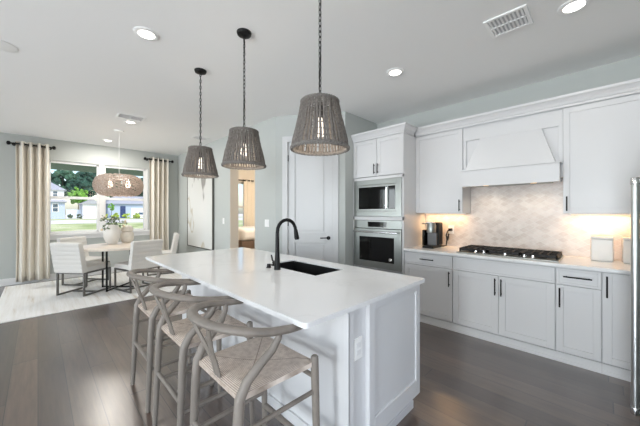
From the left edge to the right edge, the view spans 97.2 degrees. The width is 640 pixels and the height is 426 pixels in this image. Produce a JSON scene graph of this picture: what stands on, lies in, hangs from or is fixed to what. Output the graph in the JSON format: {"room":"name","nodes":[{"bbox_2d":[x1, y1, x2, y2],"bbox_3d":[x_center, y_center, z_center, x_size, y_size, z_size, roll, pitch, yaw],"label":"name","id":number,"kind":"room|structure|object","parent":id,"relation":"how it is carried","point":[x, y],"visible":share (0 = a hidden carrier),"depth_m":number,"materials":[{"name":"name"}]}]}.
{"room":"kitchen","nodes":[
{"label":"kitchen","id":0,"kind":"room"},
{"bbox_2d":[178,116,275,253],"bbox_3d":[-2.173,-0.050,5.995,0.165,2.880,4.350,0,0,-45],"label":"wall","id":1,"kind":"structure","parent":0,"point":[265,179],"depth_m":5.49,"materials":[{"name":"grey paint"}]},
{"bbox_2d":[0,132,243,278],"bbox_3d":[-4.769,-0.050,6.537,11.900,2.880,0.210,0,0,-45],"label":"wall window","id":2,"kind":"structure","parent":1,"relation":"in","point":[67,151],"depth_m":6.08,"materials":[{"name":"grey paint"}]},
{"bbox_2d":[6,141,55,149],"bbox_3d":[-5.622,-1.295,5.509,0.684,0.076,0.158,0,0,-45],"label":"curtain rod","id":3,"kind":"object","parent":2,"relation":"attached to","point":[7,142],"visible":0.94,"depth_m":5.43,"materials":[{"name":"black metal"}]},
{"bbox_2d":[15,141,49,281],"bbox_3d":[-5.583,-0.007,5.491,0.477,2.675,0.149,0,0,-45],"label":"curtain","id":4,"kind":"object","parent":3,"relation":"hanging from","point":[31,162],"visible":1,"depth_m":5.50,"materials":[{"name":"beige fabric"}]},
{"bbox_2d":[49,161,98,232],"bbox_3d":[-5.268,-0.305,6.056,0.815,1.490,0.065,0,0,-45],"label":"window","id":5,"kind":"structure","parent":2,"relation":"attached to","point":[96,198],"depth_m":6.04,"materials":[{"name":"white paint"}]},
{"bbox_2d":[0,266,161,285],"bbox_3d":[-6.281,1.325,4.952,7.120,0.130,0.015,0,0,-45],"label":"baseboard","id":6,"kind":"structure","parent":2,"relation":"attached to","point":[11,281],"depth_m":5.74,"materials":[{"name":"white paint"}]},
{"bbox_2d":[51,163,142,175],"bbox_3d":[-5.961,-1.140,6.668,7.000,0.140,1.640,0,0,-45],"label":"roller blind","id":7,"kind":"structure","parent":2,"relation":"attached to","point":[56,166],"depth_m":7.10,"materials":[{"name":"grey fabric"}]},
{"bbox_2d":[104,166,144,229],"bbox_3d":[-4.626,-0.305,6.698,0.820,1.490,0.065,0,0,-45],"label":"window","id":8,"kind":"structure","parent":2,"relation":"attached to","point":[105,167],"depth_m":6.77,"materials":[{"name":"white paint"}]},
{"bbox_2d":[144,157,173,162],"bbox_3d":[-4.051,-1.295,7.081,0.679,0.076,0.158,0,0,-45],"label":"curtain rod","id":9,"kind":"object","parent":2,"relation":"attached to","point":[145,158],"visible":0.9,"depth_m":6.97,"materials":[{"name":"black metal"}]},
{"bbox_2d":[149,157,168,249],"bbox_3d":[-4.016,-0.007,7.057,0.447,2.675,0.149,0,0,-45],"label":"curtain","id":10,"kind":"object","parent":9,"relation":"hanging from","point":[158,170],"visible":0.87,"depth_m":7.06,"materials":[{"name":"beige fabric"}]},
{"bbox_2d":[238,183,243,225],"bbox_3d":[-2.756,-0.160,8.568,1.020,1.500,0.065,0,0,-45],"label":"window","id":11,"kind":"structure","parent":2,"relation":"attached to","point":[238,183],"depth_m":8.90,"materials":[{"name":"white paint"}]},
{"bbox_3d":[-2.472,-0.980,8.659,2.014,0.076,0.158,0,0,-45],"label":"curtain rod","id":12,"kind":"object","parent":2,"relation":"attached to","visible":0},
{"bbox_2d":[243,179,254,248],"bbox_3d":[-2.121,0.170,8.951,0.667,2.400,0.101,0,0,-45],"label":"curtain","id":13,"kind":"object","parent":12,"relation":"hanging from","point":[249,186],"visible":0.47,"depth_m":8.85,"materials":[{"name":"beige fabric"}]},
{"bbox_2d":[187,164,213,249],"bbox_3d":[-2.730,-0.135,6.402,0.044,1.900,1.405,0,0,-45],"label":"painting","id":14,"kind":"object","parent":1,"relation":"attached to","point":[200,191],"visible":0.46,"depth_m":6.34,"materials":[{"name":"fabric"}]},
{"bbox_2d":[230,152,253,247],"bbox_3d":[-1.361,0.170,5.183,0.173,2.440,0.886,0,0,-45],"label":"trim","id":15,"kind":"structure","parent":1,"relation":"attached to","point":[233,172],"depth_m":5.47,"materials":[{"name":"beige paint"}]},
{"bbox_2d":[265,219,268,226],"bbox_3d":[-0.859,0.180,4.557,0.010,0.118,0.120,0,0,-45],"label":"light switch","id":16,"kind":"object","parent":1,"relation":"attached to","point":[266,220],"visible":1,"depth_m":4.56,"materials":[{"name":"white plastic"}]},
{"bbox_2d":[276,112,344,264],"bbox_3d":[-0.147,-0.050,4.347,1.090,2.880,0.120,0,0,12],"label":"wall","id":17,"kind":"structure","parent":0,"point":[285,125],"depth_m":4.36,"materials":[{"name":"grey paint"}]},
{"bbox_2d":[288,142,332,261],"bbox_3d":[-0.159,0.151,4.288,0.714,2.454,0.124,0,0,10],"label":"door","id":18,"kind":"structure","parent":17,"relation":"in","point":[310,178],"depth_m":4.30,"materials":[{"name":"white paint"}]},
{"bbox_2d":[282,136,338,263],"bbox_3d":[-0.141,0.113,4.337,0.875,2.555,0.138,0,0,12],"label":"trim","id":19,"kind":"structure","parent":17,"relation":"attached to","point":[287,139],"depth_m":4.34,"materials":[{"name":"white paint"}]},
{"bbox_2d":[0,0,639,165],"bbox_3d":[-1.556,-1.550,3.323,11.900,0.120,9.300,0,0,-45],"label":"ceiling","id":20,"kind":"structure","parent":0,"point":[76,65],"depth_m":2.69,"materials":[{"name":"white paint"}]},
{"bbox_2d":[0,40,17,51],"bbox_3d":[-2.850,-1.484,2.510,0.220,0.012,0.220,0,0,-45],"label":"ceiling speaker","id":21,"kind":"object","parent":20,"relation":"attached to","point":[4,46],"visible":1,"depth_m":2.53,"materials":[{"name":"white plastic"}]},
{"bbox_2d":[92,129,143,196],"bbox_3d":[-3.677,-0.889,5.163,0.770,1.202,0.769,0,0,-45],"label":"rattan pendant","id":22,"kind":"object","parent":20,"relation":"hanging from","point":[99,183],"visible":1,"depth_m":4.94,"materials":[{"name":"brown wicker"}]},
{"bbox_2d":[115,112,145,121],"bbox_3d":[-2.963,-1.483,4.419,0.360,0.014,0.250,0,0,-45],"label":"ceiling vent","id":23,"kind":"object","parent":20,"relation":"in","point":[120,115],"visible":1,"depth_m":4.41,"materials":[{"name":"white plastic"}]},
{"bbox_2d":[124,120,136,123],"bbox_3d":[-3.132,-1.484,4.664,0.184,0.012,0.184,0,0,-45],"label":"recessed light","id":24,"kind":"object","parent":20,"relation":"in","point":[126,121],"visible":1,"depth_m":4.66,"materials":[{"name":"white plastic"}]},
{"bbox_2d":[133,26,158,40],"bbox_3d":[-1.450,-1.484,2.355,0.184,0.012,0.184,0,0,-45],"label":"recessed light","id":25,"kind":"object","parent":20,"relation":"in","point":[145,33],"visible":1,"depth_m":2.34,"materials":[{"name":"white plastic"}]},
{"bbox_2d":[181,68,218,178],"bbox_3d":[-1.258,-0.931,2.970,0.363,1.119,0.364,0,0,-40],"label":"pendant","id":26,"kind":"object","parent":20,"relation":"hanging from","point":[194,167],"visible":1,"depth_m":2.88,"materials":[{"name":"beige wicker"}]},
{"bbox_2d":[191,136,208,140],"bbox_3d":[-2.413,-1.483,5.676,0.300,0.014,0.200,0,0,-45],"label":"ceiling vent","id":27,"kind":"object","parent":20,"relation":"in","point":[193,137],"visible":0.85,"depth_m":5.67,"materials":[{"name":"white plastic"}]},
{"bbox_2d":[221,28,265,169],"bbox_3d":[-0.629,-0.931,2.341,0.363,1.119,0.364,0,0,-11],"label":"pendant","id":28,"kind":"object","parent":20,"relation":"hanging from","point":[231,151],"visible":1,"depth_m":2.25,"materials":[{"name":"beige wicker"}]},
{"bbox_2d":[290,0,349,155],"bbox_3d":[0.000,-0.931,1.711,0.363,1.119,0.364,0,0,12],"label":"pendant","id":29,"kind":"object","parent":20,"relation":"hanging from","point":[304,134],"visible":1,"depth_m":1.60,"materials":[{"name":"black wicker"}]},
{"bbox_2d":[313,102,328,118],"bbox_3d":[0.000,-0.616,1.711,0.160,0.093,0.160,0,0,0],"label":"socket","id":30,"kind":"object","parent":29,"relation":"attached to","point":[319,107],"depth_m":1.59,"materials":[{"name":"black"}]},
{"bbox_2d":[386,68,403,76],"bbox_3d":[0.799,-1.484,3.001,0.184,0.012,0.184,0,0,-45],"label":"recessed light","id":31,"kind":"object","parent":20,"relation":"in","point":[393,72],"visible":1,"depth_m":2.99,"materials":[{"name":"white plastic"}]},
{"bbox_2d":[483,4,532,38],"bbox_3d":[1.475,-1.483,2.212,0.280,0.014,0.280,0,0,-45],"label":"ceiling vent","id":32,"kind":"object","parent":20,"relation":"in","point":[519,17],"visible":1,"depth_m":2.20,"materials":[{"name":"white plastic"}]},
{"bbox_2d":[557,0,590,14],"bbox_3d":[1.832,-1.484,2.034,0.184,0.012,0.184,0,0,-45],"label":"recessed light","id":33,"kind":"object","parent":20,"relation":"in","point":[571,6],"visible":1,"depth_m":2.04,"materials":[{"name":"white plastic"}]},
{"bbox_2d":[0,267,639,425],"bbox_3d":[-1.556,1.450,3.323,11.900,0.120,9.300,0,0,-45],"label":"floor","id":34,"kind":"structure","parent":0,"point":[73,367],"depth_m":2.31,"materials":[{"name":"brown wood"}]},
{"bbox_2d":[0,267,181,323],"bbox_3d":[-3.978,1.383,5.264,2.680,0.014,2.490,0,0,-45],"label":"area rug","id":35,"kind":"object","parent":34,"relation":"on","point":[25,301],"visible":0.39,"depth_m":4.59,"materials":[{"name":"white carpet"}]},
{"bbox_2d":[49,242,110,296],"bbox_3d":[-4.062,0.935,4.819,0.516,0.880,0.634,0,0,6],"label":"dining chair","id":36,"kind":"object","parent":35,"relation":"on","point":[67,258],"visible":1,"depth_m":4.56,"materials":[{"name":"fabric"}]},
{"bbox_2d":[57,236,109,285],"bbox_3d":[-4.599,0.935,5.505,0.634,0.880,0.516,0,0,7],"label":"dining chair","id":37,"kind":"object","parent":35,"relation":"on","point":[81,239],"visible":0.46,"depth_m":5.50,"materials":[{"name":"fabric"}]},
{"bbox_2d":[83,242,136,291],"bbox_3d":[-3.677,0.989,5.162,1.200,0.774,1.200,0,0,-45],"label":"dining table","id":38,"kind":"object","parent":35,"relation":"on","point":[101,247],"visible":0.47,"depth_m":4.86,"materials":[{"name":"brown wood"}]},
{"bbox_2d":[100,215,126,243],"bbox_3d":[-3.926,0.330,5.327,0.418,0.542,0.468,0,0,-45],"label":"flower vase","id":39,"kind":"object","parent":38,"relation":"on","point":[111,232],"visible":0.99,"depth_m":5.26,"materials":[{"name":"white ceramic"}]},
{"bbox_2d":[120,225,133,242],"bbox_3d":[-3.825,0.433,5.593,0.236,0.337,0.236,0,0,-45],"label":"lidded jar","id":40,"kind":"object","parent":38,"relation":"on","point":[127,236],"visible":0.92,"depth_m":5.51,"materials":[{"name":"beige ceramic"}]},
{"bbox_2d":[114,239,162,292],"bbox_3d":[-3.264,0.935,5.079,0.634,0.880,0.516,0,0,29],"label":"dining chair","id":41,"kind":"object","parent":35,"relation":"on","point":[139,250],"visible":0.83,"depth_m":4.90,"materials":[{"name":"fabric"}]},
{"bbox_2d":[147,233,178,275],"bbox_3d":[-3.586,0.935,6.444,0.634,0.880,0.516,0,0,-31],"label":"dining chair","id":42,"kind":"object","parent":35,"relation":"on","point":[173,250],"visible":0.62,"depth_m":6.34,"materials":[{"name":"fabric"}]},
{"bbox_2d":[126,269,213,412],"bbox_3d":[-1.218,0.918,2.254,0.544,0.945,0.571,0,0,-45],"label":"counter stool","id":43,"kind":"object","parent":34,"relation":"on","point":[151,309],"visible":0.7,"depth_m":2.12,"materials":[{"name":"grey wood"}]},
{"bbox_2d":[149,281,254,425],"bbox_3d":[-0.786,0.918,1.823,0.544,0.945,0.571,0,0,-45],"label":"counter stool","id":44,"kind":"object","parent":34,"relation":"on","point":[182,332],"visible":0.69,"depth_m":1.71,"materials":[{"name":"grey wood"}]},
{"bbox_2d":[238,226,254,248],"bbox_3d":[-1.824,0.910,8.146,1.660,0.960,1.260,0,0,-45],"label":"bed","id":45,"kind":"object","parent":34,"relation":"on","point":[246,234],"visible":0.2,"depth_m":7.27,"materials":[{"name":"brown wood"}]},
{"bbox_2d":[238,226,254,240],"bbox_3d":[-1.824,0.588,8.146,1.620,0.315,1.220,0,0,-45],"label":"duvet","id":46,"kind":"object","parent":45,"relation":"on","point":[245,233],"depth_m":7.30,"materials":[{"name":"white fabric"}]},
{"bbox_2d":[187,299,319,425],"bbox_3d":[-0.355,0.918,1.392,0.544,0.945,0.571,0,0,-45],"label":"counter stool","id":47,"kind":"object","parent":34,"relation":"on","point":[247,369],"visible":0.97,"depth_m":1.34,"materials":[{"name":"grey wood"}]},
{"bbox_2d":[182,276,419,425],"bbox_3d":[-0.419,0.946,2.636,0.836,0.888,2.480,0,0,-45],"label":"kitchen island","id":48,"kind":"object","parent":34,"relation":"on","point":[379,388],"visible":0.42,"depth_m":1.71,"materials":[{"name":"white paint"}]},
{"bbox_2d":[146,247,424,328],"bbox_3d":[-0.549,0.488,2.507,1.158,0.025,2.538,0,0,-45],"label":"island countertop","id":49,"kind":"structure","parent":48,"relation":"on","point":[303,300],"depth_m":1.93,"materials":[{"name":"white stone"}]},
{"bbox_2d":[271,218,298,269],"bbox_3d":[-0.298,0.264,2.425,0.260,0.424,0.104,0,0,-45],"label":"faucet","id":50,"kind":"object","parent":49,"relation":"on","point":[276,262],"visible":1,"depth_m":2.33,"materials":[{"name":"black metal"}]},
{"bbox_2d":[271,261,339,275],"bbox_3d":[-0.148,0.598,2.458,0.332,0.225,0.653,0,0,-45],"label":"sink","id":51,"kind":"object","parent":49,"relation":"in","point":[311,269],"visible":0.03,"depth_m":2.66,"materials":[{"name":"black"}]},
{"bbox_2d":[354,336,361,360],"bbox_3d":[0.210,0.748,1.547,0.072,0.118,0.010,0,0,-45],"label":"island outlet","id":52,"kind":"object","parent":48,"relation":"attached to","point":[358,341],"visible":1,"depth_m":1.54,"materials":[{"name":"white plastic"}]},
{"bbox_2d":[351,122,424,274],"bbox_3d":[1.030,0.115,4.191,0.693,2.550,0.897,0,0,-45],"label":"tall cabinet","id":53,"kind":"object","parent":34,"relation":"on","point":[389,151],"visible":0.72,"depth_m":3.91,"materials":[{"name":"white paint"}]},
{"bbox_2d":[353,220,401,271],"bbox_3d":[0.990,0.454,4.194,0.688,0.672,0.789,0,0,-45],"label":"wall oven","id":54,"kind":"object","parent":53,"relation":"in","point":[377,243],"visible":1,"depth_m":3.96,"materials":[{"name":"silver metal"}]},
{"bbox_2d":[354,177,401,216],"bbox_3d":[1.001,-0.200,4.205,0.658,0.526,0.789,0,0,-45],"label":"microwave","id":55,"kind":"object","parent":53,"relation":"in","point":[377,197],"visible":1,"depth_m":3.97,"materials":[{"name":"silver metal"}]},
{"bbox_2d":[405,251,452,330],"bbox_3d":[1.536,0.948,3.713,0.654,0.884,0.613,0,0,-45],"label":"base cabinet","id":56,"kind":"object","parent":34,"relation":"on","point":[436,293],"visible":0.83,"depth_m":3.45,"materials":[{"name":"white paint"}]},
{"bbox_2d":[453,256,555,359],"bbox_3d":[2.080,0.948,3.168,0.654,0.884,0.924,0,0,-45],"label":"base cabinet","id":57,"kind":"object","parent":34,"relation":"on","point":[505,303],"visible":0.96,"depth_m":2.91,"materials":[{"name":"white paint"}]},
{"bbox_2d":[403,245,630,273],"bbox_3d":[2.144,0.490,3.124,0.670,0.029,2.306,0,0,-45],"label":"countertop","id":58,"kind":"structure","parent":57,"relation":"on","point":[617,266],"depth_m":2.74,"materials":[{"name":"white stone"}]},
{"bbox_2d":[422,222,451,248],"bbox_3d":[1.581,0.305,3.839,0.425,0.342,0.277,0,0,-45],"label":"coffee maker","id":59,"kind":"object","parent":58,"relation":"on","point":[432,237],"visible":1,"depth_m":3.78,"materials":[{"name":"black"}]},
{"bbox_2d":[456,245,563,261],"bbox_3d":[2.107,0.449,3.171,0.515,0.054,0.925,0,0,-45],"label":"gas cooktop","id":60,"kind":"object","parent":58,"relation":"in","point":[531,254],"visible":1,"depth_m":3.05,"materials":[{"name":"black metal"}]},
{"bbox_2d":[591,235,613,261],"bbox_3d":[2.779,0.357,2.779,0.154,0.238,0.158,0,0,-45],"label":"canister","id":61,"kind":"object","parent":58,"relation":"on","point":[601,246],"visible":1,"depth_m":2.73,"materials":[{"name":"white ceramic"}]},
{"bbox_2d":[622,237,630,263],"bbox_3d":[2.931,0.357,2.627,0.154,0.238,0.158,0,0,-45],"label":"canister","id":62,"kind":"object","parent":58,"relation":"on","point":[626,241],"visible":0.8,"depth_m":2.61,"materials":[{"name":"white ceramic"}]},
{"bbox_2d":[556,267,601,373],"bbox_3d":[2.515,0.948,2.733,0.654,0.884,0.306,0,0,-45],"label":"base cabinet","id":63,"kind":"object","parent":34,"relation":"on","point":[578,291],"visible":0.95,"depth_m":2.52,"materials":[{"name":"white paint"}]},
{"bbox_2d":[602,271,630,381],"bbox_3d":[2.783,0.948,2.465,0.654,0.884,0.450,0,0,-45],"label":"base cabinet","id":64,"kind":"object","parent":34,"relation":"on","point":[616,287],"visible":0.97,"depth_m":2.36,"materials":[{"name":"white paint"}]},
{"bbox_2d":[630,177,639,415],"bbox_3d":[1.980,0.500,1.234,0.945,1.780,0.804,0,0,-45],"label":"refrigerator","id":65,"kind":"object","parent":34,"relation":"on","point":[634,181],"visible":1,"depth_m":1.76,"materials":[{"name":"grey metal"}]},
{"bbox_2d":[345,112,376,265],"bbox_3d":[1.711,-0.050,5.622,3.930,2.880,0.150,0,0,-45],"label":"wall","id":66,"kind":"structure","parent":0,"point":[354,124],"depth_m":4.27,"materials":[{"name":"grey paint"}]},
{"bbox_2d":[377,56,639,260],"bbox_3d":[2.340,-0.050,3.499,0.162,2.880,4.040,0,0,-45],"label":"wall","id":67,"kind":"structure","parent":0,"point":[532,216],"depth_m":3.28,"materials":[{"name":"tile"}]},
{"bbox_2d":[416,128,470,213],"bbox_3d":[1.657,-0.515,3.833,0.356,1.090,0.616,0,0,-45],"label":"upper cabinet","id":68,"kind":"object","parent":67,"relation":"attached to","point":[439,156],"depth_m":3.71,"materials":[{"name":"white paint"}]},
{"bbox_2d":[448,225,453,233],"bbox_3d":[1.816,0.243,3.902,0.010,0.115,0.075,0,0,-45],"label":"wall outlet","id":69,"kind":"object","parent":67,"relation":"attached to","point":[449,226],"visible":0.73,"depth_m":3.90,"materials":[{"name":"white plastic"}]},
{"bbox_2d":[460,108,562,187],"bbox_3d":[2.172,-0.680,3.239,0.468,0.760,0.948,0,0,-45],"label":"range hood","id":70,"kind":"object","parent":67,"relation":"attached to","point":[527,149],"visible":0.94,"depth_m":3.08,"materials":[{"name":"white paint"}]},
{"bbox_2d":[563,93,639,214],"bbox_3d":[2.965,-0.515,2.525,0.356,1.090,1.178,0,0,-45],"label":"upper cabinet","id":71,"kind":"object","parent":67,"relation":"attached to","point":[601,139],"depth_m":2.65,"materials":[{"name":"white paint"}]},
{"bbox_2d":[415,78,639,136],"bbox_3d":[2.402,-1.104,3.071,0.380,0.112,2.745,0,0,-45],"label":"crown molding","id":72,"kind":"structure","parent":71,"relation":"attached to","point":[629,87],"depth_m":2.94,"materials":[{"name":"white paint"}]},
{"bbox_3d":[-0.302,-0.050,7.328,4.364,2.880,5.110,0,0,-45],"label":"wall","id":73,"kind":"structure","parent":0,"visible":0},
{"bbox_2d":[238,164,254,181],"bbox_3d":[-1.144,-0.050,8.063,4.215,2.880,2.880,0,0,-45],"label":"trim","id":74,"kind":"structure","parent":73,"relation":"attached to","point":[242,174],"depth_m":8.91,"materials":[{"name":"beige paint"}]},
{"label":"outside","id":75,"kind":"structure","parent":0,"visible":0},
{"bbox_2d":[51,214,242,223],"bbox_3d":[-35.355,1.740,77.782,380.000,0.200,280.000,0,0,-45],"label":"ground","id":76,"kind":"structure","parent":75,"point":[239,215],"depth_m":48.69,"materials":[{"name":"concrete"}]},
{"bbox_2d":[51,173,60,186],"bbox_3d":[-77.854,-4.984,78.875,7.745,13.252,7.930,0,0,-45],"label":"tree","id":77,"kind":"object","parent":76,"relation":"on","point":[54,180],"visible":0.05,"depth_m":80.59,"materials":[{"name":"green plant"}]},
{"bbox_2d":[51,182,66,218],"bbox_3d":[-69.898,-2.985,66.786,14.600,9.250,10.700,0,0,-45],"label":"house","id":78,"kind":"structure","parent":76,"relation":"on","point":[57,205],"depth_m":67.76,"materials":[{"name":"blue"}]},
{"bbox_2d":[53,170,77,195],"bbox_3d":[-82.321,-6.292,90.352,8.766,15.869,8.079,0,0,-45],"label":"tree","id":79,"kind":"object","parent":76,"relation":"on","point":[61,174],"visible":0.52,"depth_m":88.90,"materials":[{"name":"green plant"}]},
{"bbox_2d":[66,209,80,218],"bbox_3d":[-61.985,0.440,70.986,2.870,2.400,0.150,0,0,-45],"label":"fence","id":80,"kind":"object","parent":76,"relation":"on","point":[73,212],"visible":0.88,"depth_m":70.89,"materials":[{"name":"white plastic"}]},
{"bbox_2d":[67,187,87,209],"bbox_3d":[-67.899,-2.744,79.050,4.626,8.771,4.910,0,0,-45],"label":"tree","id":81,"kind":"object","parent":76,"relation":"on","point":[77,193],"visible":0.88,"depth_m":78.24,"materials":[{"name":"green plant"}]},
{"bbox_2d":[68,176,95,196],"bbox_3d":[-71.449,-4.580,85.075,6.993,12.444,6.946,0,0,-45],"label":"tree","id":82,"kind":"object","parent":76,"relation":"on","point":[86,184],"visible":0.68,"depth_m":83.62,"materials":[{"name":"green plant"}]},
{"bbox_2d":[76,172,95,194],"bbox_3d":[-84.361,-7.211,102.915,8.317,17.707,8.213,0,0,-45],"label":"tree","id":83,"kind":"object","parent":76,"relation":"on","point":[83,175],"visible":0.2,"depth_m":100.25,"materials":[{"name":"green plant"}]},
{"bbox_2d":[77,200,95,218],"bbox_3d":[-60.988,-0.835,74.777,4.500,4.950,8.800,0,0,-45],"label":"house","id":84,"kind":"structure","parent":76,"relation":"on","point":[88,208],"depth_m":71.56,"materials":[{"name":"white"}]},
{"bbox_2d":[106,175,121,197],"bbox_3d":[-72.276,-5.917,98.258,7.123,15.118,7.748,0,0,-45],"label":"tree","id":85,"kind":"object","parent":76,"relation":"on","point":[113,175],"visible":0.07,"depth_m":97.26,"materials":[{"name":"green plant"}]},
{"bbox_2d":[106,196,142,217],"bbox_3d":[-53.740,-1.485,84.146,18.200,6.250,12.200,0,0,-45],"label":"house","id":86,"kind":"structure","parent":76,"relation":"on","point":[121,207],"depth_m":77.33,"materials":[{"name":"blue"}]},
{"bbox_2d":[122,178,142,196],"bbox_3d":[-61.451,-4.992,94.173,7.675,13.269,7.784,0,0,-45],"label":"tree","id":87,"kind":"object","parent":76,"relation":"on","point":[140,178],"visible":0.09,"depth_m":93.33,"materials":[{"name":"green plant"}]},
{"bbox_2d":[51,217,241,219],"bbox_3d":[-48.437,1.630,69.650,150.000,0.020,15.000,0,0,-45],"label":"verge","id":88,"kind":"structure","parent":76,"relation":"on","point":[238,217],"depth_m":60.92,"materials":[{"name":"green plant"}]},
{"bbox_2d":[108,203,114,214],"bbox_3d":[-54.130,-0.350,73.079,1.574,3.982,1.839,0,0,-45],"label":"young tree","id":89,"kind":"object","parent":88,"relation":"on","point":[112,206],"visible":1,"depth_m":73.00,"materials":[{"name":"green plant"}]},
{"bbox_2d":[51,220,242,231],"bbox_3d":[-12.021,1.630,33.234,150.000,0.020,40.000,0,0,-45],"label":"lawn","id":90,"kind":"structure","parent":76,"relation":"on","point":[136,225],"depth_m":31.50,"materials":[{"name":"green plant"}]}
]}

